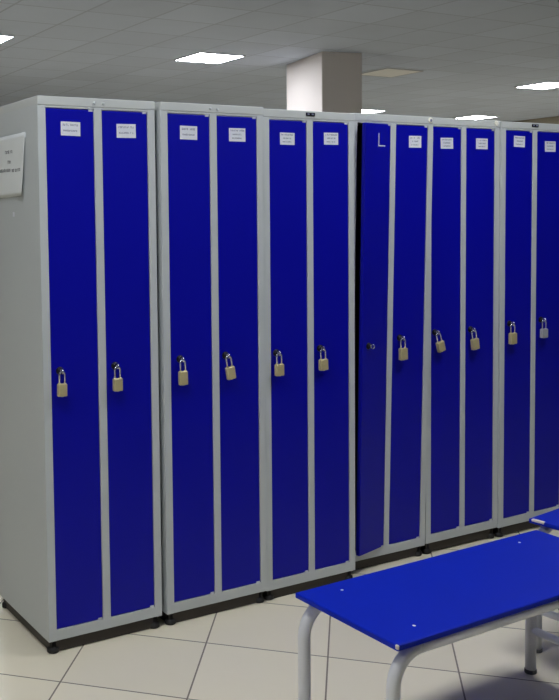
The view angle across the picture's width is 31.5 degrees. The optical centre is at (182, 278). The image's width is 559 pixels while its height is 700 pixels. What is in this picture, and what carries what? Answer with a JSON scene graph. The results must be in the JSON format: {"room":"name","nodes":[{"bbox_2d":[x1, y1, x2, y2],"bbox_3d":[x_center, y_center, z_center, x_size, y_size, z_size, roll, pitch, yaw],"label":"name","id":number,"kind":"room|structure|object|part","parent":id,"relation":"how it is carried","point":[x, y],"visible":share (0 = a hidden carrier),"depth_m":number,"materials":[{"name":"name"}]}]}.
{"room":"changing room","nodes":[
{"label":"changing room","id":0,"kind":"room"},
{"bbox_2d":[0,0,558,121],"bbox_3d":[1.088,-2.199,7.754,18.360,0.100,20.500,-3,4,-30],"label":"ceiling","id":1,"kind":"structure","parent":0,"point":[472,55],"depth_m":9.69,"materials":[{"name":"tile"}]},
{"bbox_2d":[0,34,14,43],"bbox_3d":[-1.874,-2.175,8.908,0.544,0.012,0.544,-3,4,-30],"label":"recessed light","id":2,"kind":"object","parent":1,"relation":"in","point":[3,38],"visible":1,"depth_m":8.85,"materials":[{"name":"white plastic"}]},
{"bbox_2d":[0,36,11,42],"bbox_3d":[-1.874,-2.176,8.908,0.520,0.007,0.520,-3,4,-30],"label":"diffuser","id":3,"kind":"object","parent":2,"relation":"attached to","point":[2,38],"depth_m":8.90,"materials":[{"name":"white plastic"}]},
{"bbox_2d":[174,52,245,63],"bbox_3d":[0.277,-2.281,10.158,0.544,0.012,0.544,-3,4,-30],"label":"recessed light","id":4,"kind":"object","parent":1,"relation":"in","point":[199,57],"visible":1,"depth_m":10.13,"materials":[{"name":"white plastic"}]},
{"bbox_2d":[362,109,386,113],"bbox_3d":[2.862,-2.657,15.635,0.544,0.012,0.544,-3,4,-30],"label":"recessed light","id":5,"kind":"object","parent":1,"relation":"in","point":[368,111],"visible":0.33,"depth_m":15.59,"materials":[{"name":"white plastic"}]},
{"bbox_2d":[362,110,381,113],"bbox_3d":[2.862,-2.658,15.634,0.520,0.007,0.520,-3,4,-30],"label":"diffuser","id":6,"kind":"object","parent":5,"relation":"attached to","point":[363,111],"depth_m":15.60,"materials":[{"name":"white plastic"}]},
{"bbox_2d":[362,67,422,77],"bbox_3d":[2.398,-2.386,11.380,0.544,0.012,0.544,-3,4,-30],"label":"recessed light","id":7,"kind":"object","parent":1,"relation":"in","point":[384,72],"visible":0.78,"depth_m":11.35,"materials":[{"name":"white plastic"}]},
{"bbox_2d":[456,115,498,119],"bbox_3d":[5.024,-2.761,16.845,0.544,0.012,0.544,-3,4,-30],"label":"recessed light","id":8,"kind":"object","parent":1,"relation":"in","point":[476,117],"visible":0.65,"depth_m":16.80,"materials":[{"name":"white plastic"}]},
{"bbox_2d":[456,116,492,119],"bbox_3d":[5.024,-2.762,16.845,0.520,0.007,0.520,-3,4,-30],"label":"diffuser","id":9,"kind":"object","parent":8,"relation":"attached to","point":[466,117],"depth_m":16.81,"materials":[{"name":"white plastic"}]},
{"bbox_2d":[514,81,558,89],"bbox_3d":[4.709,-2.501,12.732,0.544,0.012,0.544,-3,4,-30],"label":"recessed light","id":10,"kind":"object","parent":1,"relation":"in","point":[543,85],"visible":1,"depth_m":12.77,"materials":[{"name":"white plastic"}]},
{"bbox_2d":[519,83,558,88],"bbox_3d":[4.709,-2.502,12.732,0.520,0.007,0.520,-3,4,-30],"label":"diffuser","id":11,"kind":"object","parent":10,"relation":"attached to","point":[537,85],"depth_m":12.77,"materials":[{"name":"white plastic"}]},
{"bbox_2d":[0,526,558,699],"bbox_3d":[1.131,1.015,7.954,18.360,0.100,20.500,-3,4,-30],"label":"floor","id":12,"kind":"structure","parent":0,"point":[247,652],"depth_m":3.24,"materials":[{"name":"tile"}]},
{"bbox_2d":[0,95,161,653],"bbox_3d":[-0.391,0.319,3.566,0.435,1.875,0.530,-3,4,-30],"label":"locker","id":13,"kind":"object","parent":12,"relation":"on","point":[80,512],"visible":1,"depth_m":3.37,"materials":[{"name":"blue metal"}]},
{"bbox_2d":[0,132,24,197],"bbox_3d":[-0.609,-0.392,3.435,0.014,0.217,0.310,-3,4,-30],"label":"paper notice","id":14,"kind":"object","parent":13,"relation":"attached to","point":[11,146],"visible":1,"depth_m":3.42,"materials":[{"name":"white paper"}]},
{"bbox_2d":[57,371,66,396],"bbox_3d":[-0.401,0.351,3.269,0.032,0.086,0.018,-2,4,-30],"label":"padlock","id":15,"kind":"object","parent":13,"relation":"attached to","point":[61,388],"visible":1,"depth_m":3.26,"materials":[{"name":"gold metal"}]},
{"bbox_3d":[-0.369,0.311,3.322,0.171,1.752,0.022,-3,4,-30],"label":"door","id":16,"kind":"part","parent":13,"relation":"part of","materials":[{"name":"blue metal"}]},
{"bbox_2d":[112,366,122,391],"bbox_3d":[-0.223,0.344,3.370,0.033,0.088,0.018,-3,4,-30],"label":"padlock","id":17,"kind":"object","parent":13,"relation":"attached to","point":[117,382],"visible":1,"depth_m":3.36,"materials":[{"name":"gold metal"}]},
{"bbox_3d":[-0.192,0.302,3.423,0.171,1.752,0.022,-3,4,-30],"label":"door","id":18,"kind":"part","parent":13,"relation":"part of","materials":[{"name":"blue metal"}]},
{"bbox_2d":[154,102,266,624],"bbox_3d":[0.005,0.299,3.787,0.435,1.875,0.530,-3,4,-30],"label":"locker","id":19,"kind":"object","parent":12,"relation":"on","point":[209,164],"visible":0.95,"depth_m":3.57,"materials":[{"name":"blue metal"}]},
{"bbox_2d":[178,359,187,385],"bbox_3d":[0.001,0.334,3.493,0.033,0.094,0.018,-4,5,-30],"label":"padlock","id":20,"kind":"object","parent":19,"relation":"attached to","point":[182,375],"visible":1,"depth_m":3.49,"materials":[{"name":"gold metal"}]},
{"bbox_3d":[0.027,0.292,3.542,0.171,1.752,0.022,-3,4,-30],"label":"door","id":21,"kind":"part","parent":19,"relation":"part of","materials":[{"name":"blue metal"}]},
{"bbox_2d":[225,355,235,379],"bbox_3d":[0.175,0.326,3.592,0.041,0.091,0.018,-3,4,-30],"label":"padlock","id":22,"kind":"object","parent":19,"relation":"attached to","point":[230,371],"visible":1,"depth_m":3.58,"materials":[{"name":"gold metal"}]},
{"bbox_3d":[0.204,0.283,3.643,0.171,1.752,0.022,-3,4,-30],"label":"door","id":23,"kind":"part","parent":19,"relation":"part of","materials":[{"name":"blue metal"}]},
{"bbox_2d":[263,109,354,599],"bbox_3d":[0.381,0.284,4.006,0.435,1.872,0.530,-3,4,-30],"label":"locker","id":24,"kind":"object","parent":12,"relation":"on","point":[308,156],"visible":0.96,"depth_m":3.80,"materials":[{"name":"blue metal"}]},
{"bbox_2d":[274,353,283,375],"bbox_3d":[0.365,0.325,3.706,0.036,0.089,0.018,-4,5,-30],"label":"padlock","id":25,"kind":"object","parent":24,"relation":"attached to","point":[278,368],"visible":1,"depth_m":3.70,"materials":[{"name":"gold metal"}]},
{"bbox_3d":[0.403,0.278,3.762,0.171,1.752,0.022,-3,4,-30],"label":"door","id":26,"kind":"part","parent":24,"relation":"part of","materials":[{"name":"blue metal"}]},
{"bbox_2d":[318,348,327,370],"bbox_3d":[0.547,0.315,3.809,0.039,0.088,0.018,-3,4,-30],"label":"padlock","id":27,"kind":"object","parent":24,"relation":"attached to","point":[323,363],"visible":1,"depth_m":3.80,"materials":[{"name":"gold metal"}]},
{"bbox_3d":[0.579,0.270,3.862,0.171,1.752,0.022,-3,4,-30],"label":"door","id":28,"kind":"part","parent":24,"relation":"part of","materials":[{"name":"blue metal"}]},
{"bbox_2d":[351,113,433,571],"bbox_3d":[0.748,0.262,4.242,0.435,1.887,0.565,-3,6,-30],"label":"locker","id":29,"kind":"object","parent":12,"relation":"on","point":[393,154],"visible":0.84,"depth_m":4.06,"materials":[{"name":"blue metal"}]},
{"bbox_3d":[0.774,0.255,3.991,0.171,1.752,0.022,-5,7,-44],"label":"door","id":30,"kind":"part","parent":29,"relation":"part of","materials":[{"name":"blue metal"}]},
{"bbox_2d":[398,338,407,360],"bbox_3d":[0.914,0.292,4.065,0.040,0.094,0.018,-3,4,-30],"label":"padlock","id":31,"kind":"object","parent":29,"relation":"attached to","point":[403,352],"visible":1,"depth_m":4.06,"materials":[{"name":"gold metal"}]},
{"bbox_3d":[0.938,0.244,4.112,0.171,1.752,0.022,-3,6,-30],"label":"door","id":32,"kind":"part","parent":29,"relation":"part of","materials":[{"name":"blue metal"}]},
{"bbox_2d":[295,530,558,699],"bbox_3d":[0.826,1.066,2.759,0.986,0.451,0.398,-3,4,-31],"label":"bench","id":33,"kind":"object","parent":12,"relation":"on","point":[413,609],"visible":1,"depth_m":2.65,"materials":[{"name":"blue laminate"}]},
{"bbox_3d":[0.360,1.079,2.682,0.104,0.422,0.034,-3,4,-31],"label":"leg","id":34,"kind":"part","parent":33,"relation":"part of","materials":[{"name":"grey metal"}]},
{"bbox_3d":[0.538,1.095,2.386,0.104,0.422,0.034,-3,4,-31],"label":"leg","id":35,"kind":"part","parent":33,"relation":"part of","materials":[{"name":"grey metal"}]},
{"bbox_3d":[0.897,0.883,2.592,0.744,0.034,0.034,-3,4,-31],"label":"rail","id":36,"kind":"part","parent":33,"relation":"part of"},
{"bbox_3d":[1.083,1.043,3.116,0.104,0.422,0.034,-3,4,-31],"label":"leg","id":37,"kind":"part","parent":33,"relation":"part of","materials":[{"name":"grey metal"}]},
{"bbox_2d":[421,117,499,553],"bbox_3d":[1.110,0.239,4.494,0.435,1.879,0.530,-3,4,-30],"label":"locker","id":38,"kind":"object","parent":12,"relation":"on","point":[461,504],"visible":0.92,"depth_m":4.29,"materials":[{"name":"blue metal"}]},
{"bbox_2d":[436,332,445,352],"bbox_3d":[1.103,0.273,4.198,0.051,0.088,0.018,-3,4,-30],"label":"padlock","id":39,"kind":"object","parent":38,"relation":"attached to","point":[440,346],"visible":1,"depth_m":4.19,"materials":[{"name":"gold metal"}]},
{"bbox_3d":[1.132,0.229,4.249,0.171,1.752,0.022,-3,4,-30],"label":"door","id":40,"kind":"part","parent":38,"relation":"part of","materials":[{"name":"blue metal"}]},
{"bbox_2d":[470,329,479,349],"bbox_3d":[1.282,0.268,4.301,0.044,0.092,0.018,-3,4,-30],"label":"padlock","id":41,"kind":"object","parent":38,"relation":"attached to","point":[475,345],"visible":1,"depth_m":4.29,"materials":[{"name":"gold metal"}]},
{"bbox_3d":[1.308,0.221,4.350,0.171,1.752,0.022,-3,4,-30],"label":"door","id":42,"kind":"part","parent":38,"relation":"part of","materials":[{"name":"blue metal"}]},
{"bbox_2d":[493,121,558,536],"bbox_3d":[1.492,0.222,4.702,0.435,1.877,0.530,-3,4,-30],"label":"locker","id":43,"kind":"object","parent":12,"relation":"on","point":[528,369],"visible":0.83,"depth_m":4.48,"materials":[{"name":"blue metal"}]},
{"bbox_2d":[508,323,516,343],"bbox_3d":[1.482,0.249,4.405,0.040,0.094,0.018,-4,5,-30],"label":"padlock","id":44,"kind":"object","parent":43,"relation":"attached to","point":[512,337],"visible":1,"depth_m":4.40,"materials":[{"name":"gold metal"}]},
{"bbox_3d":[1.514,0.213,4.458,0.171,1.752,0.022,-3,4,-30],"label":"door","id":45,"kind":"part","parent":43,"relation":"part of","materials":[{"name":"blue metal"}]},
{"bbox_2d":[540,320,547,337],"bbox_3d":[1.660,0.231,4.506,0.038,0.086,0.018,-3,4,-30],"label":"padlock","id":46,"kind":"object","parent":43,"relation":"attached to","point":[543,332],"visible":1,"depth_m":4.50,"materials":[{"name":"silver metal"}]},
{"bbox_3d":[1.691,0.204,4.559,0.171,1.752,0.022,-3,4,-30],"label":"door","id":47,"kind":"part","parent":43,"relation":"part of","materials":[{"name":"blue metal"}]},
{"bbox_2d":[529,509,558,652],"bbox_3d":[1.661,1.012,3.434,0.970,0.451,0.397,-4,4,-38],"label":"bench","id":48,"kind":"object","parent":12,"relation":"on","point":[548,521],"visible":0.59,"depth_m":3.28,"materials":[{"name":"blue laminate"}]},
{"bbox_3d":[1.661,0.796,3.423,0.962,0.015,0.397,-4,4,-38],"label":"seat","id":49,"kind":"part","parent":48,"relation":"part of","materials":[{"name":"blue laminate"}]},
{"bbox_3d":[1.215,1.029,3.308,0.104,0.422,0.034,-4,4,-38],"label":"leg","id":50,"kind":"part","parent":48,"relation":"part of","materials":[{"name":"grey metal"}]},
{"bbox_2d":[286,51,361,112],"bbox_3d":[1.502,-0.759,10.459,0.450,3.120,0.900,-2,4,-17],"label":"pillar","id":51,"kind":"structure","parent":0,"point":[322,81],"depth_m":9.99,"materials":[{"name":"white paint"}]},
{"bbox_2d":[512,116,558,123],"bbox_3d":[9.120,-0.984,12.424,0.100,3.320,20.500,-3,4,-30],"label":"wall","id":52,"kind":"structure","parent":0,"point":[549,120],"depth_m":17.08,"materials":[{"name":"beige paint"}]}
]}

